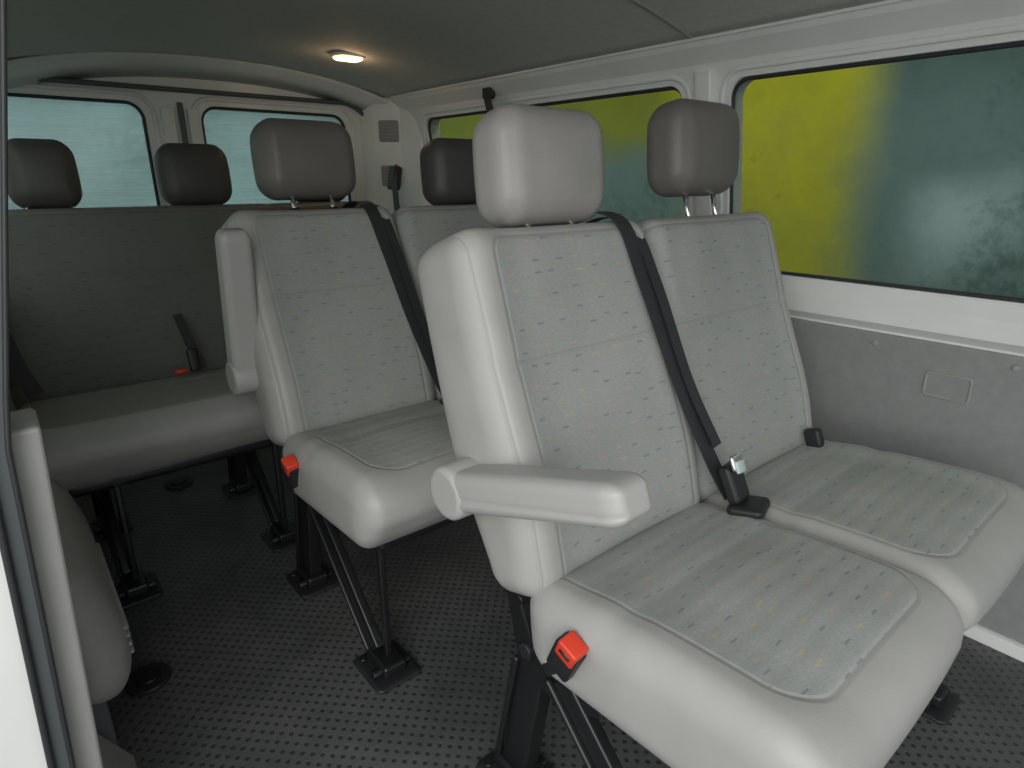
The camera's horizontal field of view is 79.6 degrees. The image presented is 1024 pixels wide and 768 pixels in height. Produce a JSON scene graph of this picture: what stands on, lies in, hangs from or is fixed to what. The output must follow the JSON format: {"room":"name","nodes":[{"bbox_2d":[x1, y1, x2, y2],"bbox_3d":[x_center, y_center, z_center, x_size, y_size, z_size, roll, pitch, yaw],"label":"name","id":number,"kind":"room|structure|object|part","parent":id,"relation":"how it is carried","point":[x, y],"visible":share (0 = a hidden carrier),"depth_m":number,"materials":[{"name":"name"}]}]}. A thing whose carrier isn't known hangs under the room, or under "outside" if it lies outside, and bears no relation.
{"room":"vehicle interior","nodes":[
{"label":"vehicle interior","id":0,"kind":"room"},
{"bbox_2d":[0,0,75,767],"bbox_3d":[-0.545,0.119,0.747,0.176,1.400,0.032,-15,24,-38],"label":"seal","id":1,"kind":"object","parent":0,"point":[3,3],"depth_m":0.67,"materials":[{"name":"black rubber"}]},
{"bbox_2d":[0,508,55,767],"bbox_3d":[-0.557,0.125,0.729,0.178,1.400,0.025,-15,24,-38],"label":"jamb seal lip","id":2,"kind":"object","parent":1,"relation":"attached to","point":[4,547],"depth_m":0.75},
{"bbox_2d":[8,77,365,205],"bbox_3d":[-1.168,-0.571,2.589,1.800,1.540,0.060,-15,24,-38],"label":"door frame","id":3,"kind":"structure","parent":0,"point":[158,99],"depth_m":2.33,"materials":[{"name":"white paint"}]},
{"bbox_2d":[8,98,154,209],"bbox_3d":[-1.586,-0.744,2.167,0.595,0.515,0.001,-15,24,-38],"label":"pane","id":4,"kind":"object","parent":3,"relation":"attached to","point":[63,102],"visible":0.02,"depth_m":2.18,"materials":[{"name":"clear glass"}]},
{"bbox_2d":[8,93,160,205],"bbox_3d":[-1.572,-0.738,2.151,0.581,0.501,0.014,-15,24,-38],"label":"gasket","id":5,"kind":"object","parent":3,"relation":"attached to","point":[136,107],"visible":0.53,"depth_m":2.21,"materials":[{"name":"grey rubber"}]},
{"bbox_2d":[20,84,171,205],"bbox_3d":[-1.563,-0.737,2.140,0.651,0.556,0.016,-15,24,-38],"label":"bead","id":6,"kind":"object","parent":3,"relation":"attached to","point":[35,86],"visible":0.51,"depth_m":2.16,"materials":[{"name":"white paint"}]},
{"bbox_2d":[160,107,178,143],"bbox_3d":[-1.283,-0.458,2.473,0.044,1.200,0.024,-15,24,-38],"label":"stile","id":7,"kind":"object","parent":3,"relation":"attached to","point":[167,113],"visible":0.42,"depth_m":2.29,"materials":[{"name":"white paint"}]},
{"bbox_2d":[176,102,188,142],"bbox_3d":[-1.247,-0.468,2.501,0.020,1.240,0.016,-15,24,-38],"label":"seal","id":8,"kind":"object","parent":3,"relation":"attached to","point":[180,109],"visible":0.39,"depth_m":2.32,"materials":[{"name":"grey rubber"}]},
{"bbox_2d":[186,108,203,143],"bbox_3d":[-1.214,-0.477,2.527,0.044,1.200,0.024,-15,24,-38],"label":"stile","id":9,"kind":"object","parent":3,"relation":"attached to","point":[193,115],"visible":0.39,"depth_m":2.35,"materials":[{"name":"white paint"}]},
{"bbox_2d":[7,52,390,110],"bbox_3d":[-1.119,-1.140,2.321,1.460,0.191,0.126,-15,24,-38],"label":"trim","id":10,"kind":"structure","parent":3,"relation":"attached to","point":[24,71],"depth_m":2.24,"materials":[{"name":"white paint"}]},
{"bbox_2d":[37,78,363,115],"bbox_3d":[-1.183,-0.475,2.550,1.468,1.360,0.018,-15,24,-38],"label":"seal","id":11,"kind":"object","parent":3,"relation":"attached to","point":[51,80],"visible":0.19,"depth_m":2.31,"materials":[{"name":"grey rubber"}]},
{"bbox_2d":[205,111,333,202],"bbox_3d":[-0.991,-0.902,2.641,0.620,0.515,0.001,-15,24,-38],"label":"pane","id":12,"kind":"object","parent":3,"relation":"attached to","point":[245,170],"visible":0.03,"depth_m":2.53,"materials":[{"name":"clear glass"}]},
{"bbox_2d":[191,97,359,200],"bbox_3d":[-0.967,-0.896,2.614,0.676,0.556,0.016,-15,24,-38],"label":"bead","id":13,"kind":"object","parent":3,"relation":"attached to","point":[197,102],"visible":0.52,"depth_m":2.57,"materials":[{"name":"white paint"}]},
{"bbox_2d":[201,107,350,200],"bbox_3d":[-0.976,-0.897,2.625,0.606,0.501,0.014,-15,24,-38],"label":"gasket","id":14,"kind":"object","parent":3,"relation":"attached to","point":[209,108],"visible":0.44,"depth_m":2.52,"materials":[{"name":"grey rubber"}]},
{"bbox_2d":[7,0,885,97],"bbox_3d":[0.105,-0.727,0.937,1.415,0.115,3.780,-15,24,-38],"label":"ceiling","id":15,"kind":"structure","parent":0,"point":[408,46],"depth_m":1.71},
{"bbox_2d":[329,51,365,62],"bbox_3d":[-0.572,-1.138,2.142,0.120,0.024,0.084,-15,24,-38],"label":"recessed light","id":16,"kind":"object","parent":15,"relation":"in","point":[338,55],"visible":0.97,"depth_m":2.12,"materials":[{"name":"white paint"}]},
{"bbox_2d":[73,445,1023,767],"bbox_3d":[0.058,0.656,1.427,1.800,0.050,3.880,-15,24,-38],"label":"floor","id":17,"kind":"structure","parent":0,"point":[264,675],"depth_m":1.41,"materials":[{"name":"rubber"}]},
{"bbox_2d":[125,662,171,695],"bbox_3d":[-0.800,0.646,1.353,0.090,0.016,0.090,-15,24,-38],"label":"anchor","id":18,"kind":"object","parent":17,"relation":"on","point":[149,678],"visible":0.97,"depth_m":1.34,"materials":[{"name":"black plastic"}]},
{"bbox_2d":[165,477,192,489],"bbox_3d":[-1.203,0.355,2.221,0.090,0.016,0.090,-15,24,-38],"label":"anchor","id":19,"kind":"object","parent":17,"relation":"on","point":[177,483],"visible":1,"depth_m":2.21,"materials":[{"name":"black plastic"}]},
{"bbox_2d":[8,138,373,608],"bbox_3d":[-0.825,-0.155,1.948,1.275,1.155,0.756,-15,24,-38],"label":"seat","id":20,"kind":"object","parent":17,"relation":"on","point":[117,346],"visible":0.5,"depth_m":1.74,"materials":[{"name":"grey fabric"},{"name":"black metal"},{"name":"black plastic"}]},
{"bbox_3d":[-1.268,0.451,1.941,0.110,0.012,0.130,-15,24,-38],"label":"foot plate","id":21,"kind":"part","parent":20,"relation":"part of","materials":[{"name":"black plastic"}]},
{"bbox_3d":[-1.102,0.197,1.665,0.030,0.030,0.400,-15,22,-38],"label":"cushion rail","id":22,"kind":"part","parent":20,"relation":"part of","materials":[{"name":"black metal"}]},
{"bbox_3d":[-1.002,0.374,1.593,0.016,0.320,0.016,-14,21,-38],"label":"leg","id":23,"kind":"part","parent":20,"relation":"part of","materials":[{"name":"black metal"}]},
{"bbox_3d":[-1.004,0.550,1.643,0.110,0.012,0.130,-15,24,-38],"label":"foot plate","id":24,"kind":"part","parent":20,"relation":"part of","materials":[{"name":"black plastic"}]},
{"bbox_2d":[18,368,268,490],"bbox_3d":[-0.721,0.026,1.891,1.260,0.174,0.450,-15,21,-38],"label":"seat cushion","id":25,"kind":"object","parent":20,"relation":"on","point":[100,431],"depth_m":1.56,"materials":[{"name":"grey fabric"}]},
{"bbox_3d":[-0.951,-0.307,2.068,1.250,0.574,0.162,-15,5,-38],"label":"backrest","id":26,"kind":"part","parent":20,"relation":"part of","materials":[{"name":"grey fabric"}]},
{"bbox_3d":[-0.961,0.369,2.184,0.110,0.012,0.130,-15,24,-38],"label":"foot plate","id":27,"kind":"part","parent":20,"relation":"part of","materials":[{"name":"black plastic"}]},
{"bbox_3d":[-0.945,0.223,2.115,0.035,0.289,0.060,-15,34,-38],"label":"leg","id":28,"kind":"part","parent":20,"relation":"part of","materials":[{"name":"black metal"}]},
{"bbox_3d":[-0.695,0.292,1.837,0.016,0.320,0.016,-14,21,-38],"label":"leg","id":29,"kind":"part","parent":20,"relation":"part of","materials":[{"name":"black metal"}]},
{"bbox_3d":[-0.698,0.469,1.887,0.110,0.012,0.130,-15,24,-38],"label":"foot plate","id":30,"kind":"part","parent":20,"relation":"part of","materials":[{"name":"black plastic"}]},
{"bbox_2d":[215,118,496,693],"bbox_3d":[-0.186,-0.064,1.624,0.957,1.189,0.783,-15,24,-38],"label":"seat","id":31,"kind":"object","parent":17,"relation":"on","point":[325,321],"visible":0.65,"depth_m":1.50,"materials":[{"name":"grey fabric"},{"name":"black metal"},{"name":"black plastic"}]},
{"bbox_3d":[-0.555,-0.452,1.568,0.012,0.122,0.012,-15,8,-38],"label":"headrest post","id":32,"kind":"part","parent":31,"relation":"part of","materials":[{"name":"silver metal"}]},
{"bbox_3d":[-0.530,0.390,1.616,0.035,0.289,0.060,-15,34,-38],"label":"leg","id":33,"kind":"part","parent":31,"relation":"part of","materials":[{"name":"black metal"}]},
{"bbox_3d":[-0.546,0.536,1.685,0.110,0.012,0.130,-15,24,-38],"label":"foot plate","id":34,"kind":"part","parent":31,"relation":"part of","materials":[{"name":"black plastic"}]},
{"bbox_3d":[-0.466,-0.165,1.614,0.456,0.574,0.175,-15,5,-38],"label":"backrest","id":35,"kind":"part","parent":31,"relation":"part of","materials":[{"name":"grey fabric"}]},
{"bbox_3d":[-0.475,-0.473,1.631,0.012,0.122,0.012,-15,8,-38],"label":"headrest post","id":36,"kind":"part","parent":31,"relation":"part of","materials":[{"name":"silver metal"}]},
{"bbox_2d":[282,400,455,547],"bbox_3d":[-0.240,0.181,1.444,0.458,0.174,0.472,-15,20,-38],"label":"seat cushion","id":37,"kind":"object","parent":31,"relation":"on","point":[367,467],"depth_m":1.28,"materials":[{"name":"grey fabric"}]},
{"bbox_3d":[-0.280,0.459,1.338,0.016,0.320,0.016,-14,21,-38],"label":"leg","id":38,"kind":"part","parent":31,"relation":"part of","materials":[{"name":"black metal"}]},
{"bbox_3d":[-0.282,0.635,1.388,0.110,0.012,0.130,-15,24,-38],"label":"foot plate","id":39,"kind":"part","parent":31,"relation":"part of","materials":[{"name":"black plastic"}]},
{"bbox_3d":[-0.381,0.282,1.409,0.030,0.030,0.400,-15,22,-38],"label":"cushion rail","id":40,"kind":"part","parent":31,"relation":"part of","materials":[{"name":"black metal"}]},
{"bbox_3d":[-0.122,-0.257,1.889,0.456,0.574,0.172,-15,5,-38],"label":"backrest","id":41,"kind":"part","parent":31,"relation":"part of","materials":[{"name":"grey fabric"}]},
{"bbox_2d":[418,98,1023,767],"bbox_3d":[0.384,0.108,1.086,0.964,1.204,0.781,-15,24,-38],"label":"seat","id":42,"kind":"object","parent":17,"relation":"on","point":[687,563],"visible":1,"depth_m":0.96,"materials":[{"name":"fabric"},{"name":"black metal"},{"name":"black plastic"}]},
{"bbox_3d":[0.012,0.719,1.139,0.110,0.012,0.130,-15,24,-38],"label":"foot plate","id":43,"kind":"part","parent":42,"relation":"part of","materials":[{"name":"black plastic"}]},
{"bbox_3d":[0.028,0.573,1.070,0.035,0.289,0.060,-15,34,-38],"label":"leg","id":44,"kind":"part","parent":42,"relation":"part of","materials":[{"name":"black metal"}]},
{"bbox_3d":[0.049,0.360,0.956,0.016,0.280,0.268,-15,24,-38],"label":"recliner plate","id":45,"kind":"part","parent":42,"relation":"part of","materials":[{"name":"black metal"}]},
{"bbox_3d":[0.107,0.014,1.079,0.456,0.574,0.175,-15,5,-38],"label":"backrest","id":46,"kind":"part","parent":42,"relation":"part of","materials":[{"name":"grey fabric"}]},
{"bbox_3d":[0.377,-0.372,1.322,0.012,0.148,0.012,-15,8,-38],"label":"headrest post","id":47,"kind":"part","parent":42,"relation":"part of","materials":[{"name":"silver metal"}]},
{"bbox_3d":[0.457,-0.394,1.386,0.012,0.148,0.012,-15,8,-38],"label":"headrest post","id":48,"kind":"part","parent":42,"relation":"part of","materials":[{"name":"silver metal"}]},
{"bbox_3d":[0.451,-0.078,1.355,0.456,0.574,0.172,-15,5,-38],"label":"backrest","id":49,"kind":"part","parent":42,"relation":"part of","materials":[{"name":"grey fabric"}]},
{"bbox_2d":[530,503,963,767],"bbox_3d":[0.334,0.360,0.910,0.458,0.174,0.468,-15,20,-38],"label":"seat cushion","id":50,"kind":"object","parent":42,"relation":"on","point":[712,635],"depth_m":0.80,"materials":[{"name":"grey fabric"}]},
{"bbox_2d":[701,440,1023,631],"bbox_3d":[0.678,0.268,1.184,0.458,0.174,0.468,-15,20,-38],"label":"seat cushion","id":51,"kind":"object","parent":42,"relation":"on","point":[960,530],"depth_m":1.08,"materials":[{"name":"grey fabric"}]},
{"bbox_3d":[0.869,0.660,1.314,0.110,0.012,0.130,-15,24,-38],"label":"foot plate","id":52,"kind":"part","parent":42,"relation":"part of","materials":[{"name":"black plastic"}]},
{"bbox_2d":[388,0,1023,356],"bbox_3d":[0.695,-0.220,1.698,0.255,1.440,3.880,-15,24,-38],"label":"window frame","id":53,"kind":"structure","parent":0,"point":[977,325],"depth_m":1.48,"materials":[{"name":"white paint"}]},
{"bbox_2d":[378,120,398,141],"bbox_3d":[-0.552,-1.133,2.757,0.090,0.090,0.024,1,19,2],"label":"air vent cover","id":54,"kind":"object","parent":53,"relation":"attached to","point":[388,129],"visible":1,"depth_m":2.75,"materials":[{"name":"grey plastic"}]},
{"bbox_2d":[381,166,401,185],"bbox_3d":[-0.552,-0.953,2.817,0.090,0.090,0.024,1,19,2],"label":"air vent cover","id":55,"kind":"object","parent":53,"relation":"attached to","point":[384,169],"visible":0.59,"depth_m":2.81,"materials":[{"name":"grey plastic"}]},
{"bbox_2d":[387,164,401,210],"bbox_3d":[-0.493,-0.819,2.682,0.065,0.267,0.184,-8,20,-23],"label":"belt retractor","id":56,"kind":"object","parent":53,"relation":"attached to","point":[395,172],"visible":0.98,"depth_m":2.68,"materials":[{"name":"black plastic"}]},
{"bbox_2d":[359,97,439,213],"bbox_3d":[-0.489,-0.614,2.954,0.294,1.390,0.271,-15,24,-38],"label":"trim","id":57,"kind":"structure","parent":53,"relation":"attached to","point":[405,153],"depth_m":2.79,"materials":[{"name":"white paint"}]},
{"bbox_2d":[482,87,494,111],"bbox_3d":[-0.052,-0.848,2.242,0.042,0.484,0.230,-9,20,-25],"label":"anchor","id":58,"kind":"object","parent":53,"relation":"attached to","point":[488,93],"visible":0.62,"depth_m":2.23,"materials":[{"name":"black plastic"}]},
{"bbox_2d":[428,87,680,139],"bbox_3d":[0.090,-0.763,2.288,0.095,0.501,1.330,-15,24,-38],"label":"gasket","id":59,"kind":"object","parent":53,"relation":"attached to","point":[664,88],"visible":0.39,"depth_m":1.99,"materials":[{"name":"grey rubber"}]},
{"bbox_2d":[422,75,691,215],"bbox_3d":[0.074,-0.763,2.274,0.102,0.539,1.378,-15,24,-38],"label":"bead","id":60,"kind":"object","parent":53,"relation":"attached to","point":[678,79],"visible":0.48,"depth_m":1.96,"materials":[{"name":"white paint"}]},
{"bbox_2d":[390,0,912,97],"bbox_3d":[0.661,-0.807,1.347,0.012,0.012,3.700,-15,24,-38],"label":"trim","id":61,"kind":"structure","parent":53,"relation":"attached to","point":[887,2],"depth_m":1.57,"materials":[{"name":"white paint"}]},
{"bbox_2d":[627,0,691,38],"bbox_3d":[-0.069,-0.779,1.138,1.361,0.084,0.012,-15,24,-38],"label":"trim","id":62,"kind":"structure","parent":53,"relation":"attached to","point":[635,2],"depth_m":1.48,"materials":[{"name":"grey plastic"}]},
{"bbox_2d":[694,70,713,215],"bbox_3d":[0.547,-0.592,1.739,0.124,0.524,0.050,-15,24,-38],"label":"trim","id":63,"kind":"structure","parent":53,"relation":"attached to","point":[704,80],"depth_m":1.64,"materials":[{"name":"white paint"}]},
{"bbox_2d":[718,23,1023,307],"bbox_3d":[1.052,-0.393,1.168,0.102,0.539,1.493,-15,24,-38],"label":"bead","id":64,"kind":"object","parent":53,"relation":"attached to","point":[1019,27],"visible":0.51,"depth_m":1.35,"materials":[{"name":"white paint"}]},
{"bbox_2d":[872,340,878,345],"bbox_3d":[0.901,-0.103,1.520,0.020,0.014,0.014,-15,24,-38],"label":"screw","id":65,"kind":"object","parent":53,"relation":"attached to","point":[875,342],"visible":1,"depth_m":1.51,"materials":[{"name":"grey plastic"}]},
{"bbox_2d":[729,41,1023,302],"bbox_3d":[1.068,-0.393,1.182,0.095,0.501,1.445,-15,24,-38],"label":"gasket","id":66,"kind":"object","parent":53,"relation":"attached to","point":[1019,43],"visible":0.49,"depth_m":1.40,"materials":[{"name":"grey rubber"}]},
{"bbox_2d":[753,160,1023,297],"bbox_3d":[1.071,-0.394,1.184,0.090,0.519,1.459,-15,24,-38],"label":"pane","id":67,"kind":"object","parent":53,"relation":"attached to","point":[1003,261],"visible":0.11,"depth_m":1.32,"materials":[{"name":"clear glass"}]},
{"bbox_2d":[791,318,1023,643],"bbox_3d":[0.813,0.146,1.732,0.033,0.655,3.600,-15,24,-38],"label":"trim","id":68,"kind":"structure","parent":53,"relation":"attached to","point":[862,393],"depth_m":1.48,"materials":[{"name":"grey plastic"}]},
{"bbox_2d":[922,371,972,403],"bbox_3d":[1.006,0.007,1.422,0.009,0.062,0.096,-15,24,-38],"label":"pocket","id":69,"kind":"object","parent":53,"relation":"attached to","point":[958,389],"visible":1,"depth_m":1.42,"materials":[{"name":"grey plastic"}]},
{"bbox_2d":[963,624,1023,661],"bbox_3d":[0.803,0.475,1.834,0.028,0.035,3.600,-15,24,-38],"label":"trim","id":70,"kind":"structure","parent":53,"relation":"attached to","point":[1008,646],"depth_m":1.44,"materials":[{"name":"white paint"}]},
{"bbox_2d":[1012,365,1019,371],"bbox_3d":[1.081,-0.035,1.317,0.020,0.014,0.014,-15,24,-38],"label":"screw","id":71,"kind":"object","parent":53,"relation":"attached to","point":[1016,368],"visible":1,"depth_m":1.31,"materials":[{"name":"grey plastic"}]},
{"bbox_3d":[-1.199,-0.134,1.441,0.255,1.440,1.860,-15,24,-38],"label":"wall","id":72,"kind":"structure","parent":0,"visible":0},
{"bbox_2d":[9,389,16,411],"bbox_3d":[-1.706,-0.257,2.028,0.246,1.300,0.125,15,24,38],"label":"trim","id":73,"kind":"structure","parent":72,"relation":"attached to","point":[12,407],"depth_m":2.02,"materials":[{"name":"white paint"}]},
{"bbox_2d":[0,553,46,767],"bbox_3d":[-0.646,0.119,0.749,0.284,1.400,0.140,-15,24,-38],"label":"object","id":74,"kind":"structure","parent":72,"relation":"in","point":[21,746],"depth_m":0.77,"materials":[{"name":"white paint"}]},
{"bbox_2d":[0,167,71,767],"bbox_3d":[-0.558,0.119,0.747,0.193,1.400,0.035,-15,24,-38],"label":"seal","id":75,"kind":"object","parent":74,"relation":"attached to","point":[8,507],"visible":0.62,"depth_m":0.74,"materials":[{"name":"grey rubber"}]},
{"bbox_2d":[10,408,102,767],"bbox_3d":[-0.620,0.413,0.863,0.078,0.770,0.090,-15,24,-38],"label":"trim","id":76,"kind":"structure","parent":72,"relation":"attached to","point":[28,450],"depth_m":0.78,"materials":[{"name":"grey plastic"}]},
{"bbox_2d":[50,479,134,746],"bbox_3d":[-0.909,0.449,1.273,0.143,0.440,0.600,-15,24,-38],"label":"wheel arch cover","id":77,"kind":"object","parent":72,"relation":"attached to","point":[107,647],"visible":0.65,"depth_m":1.09,"materials":[{"name":"grey plastic"}]},
{"bbox_2d":[97,734,136,767],"bbox_3d":[-0.707,0.693,1.052,0.118,0.118,0.200,-15,24,-38],"label":"trim","id":78,"kind":"structure","parent":72,"relation":"attached to","point":[113,756],"depth_m":1.12,"materials":[{"name":"grey plastic"}]},
{"label":"outside","id":79,"kind":"structure","parent":0,"visible":0},
{"label":"ground","id":80,"kind":"structure","parent":79,"visible":0},
{"bbox_2d":[8,96,345,208],"bbox_3d":[-3.474,-1.228,4.775,6.000,2.400,0.200,-15,24,-38],"label":"windows","id":81,"kind":"structure","parent":80,"relation":"on","point":[123,185],"depth_m":4.80,"materials":[{"name":"clear glass"}]},
{"bbox_2d":[440,46,1023,297],"bbox_3d":[0.596,-1.496,4.156,0.190,3.300,10.000,-15,24,-38],"label":"windows","id":82,"kind":"structure","parent":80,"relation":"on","point":[889,172],"depth_m":2.82,"materials":[{"name":"clear glass"}]}
]}

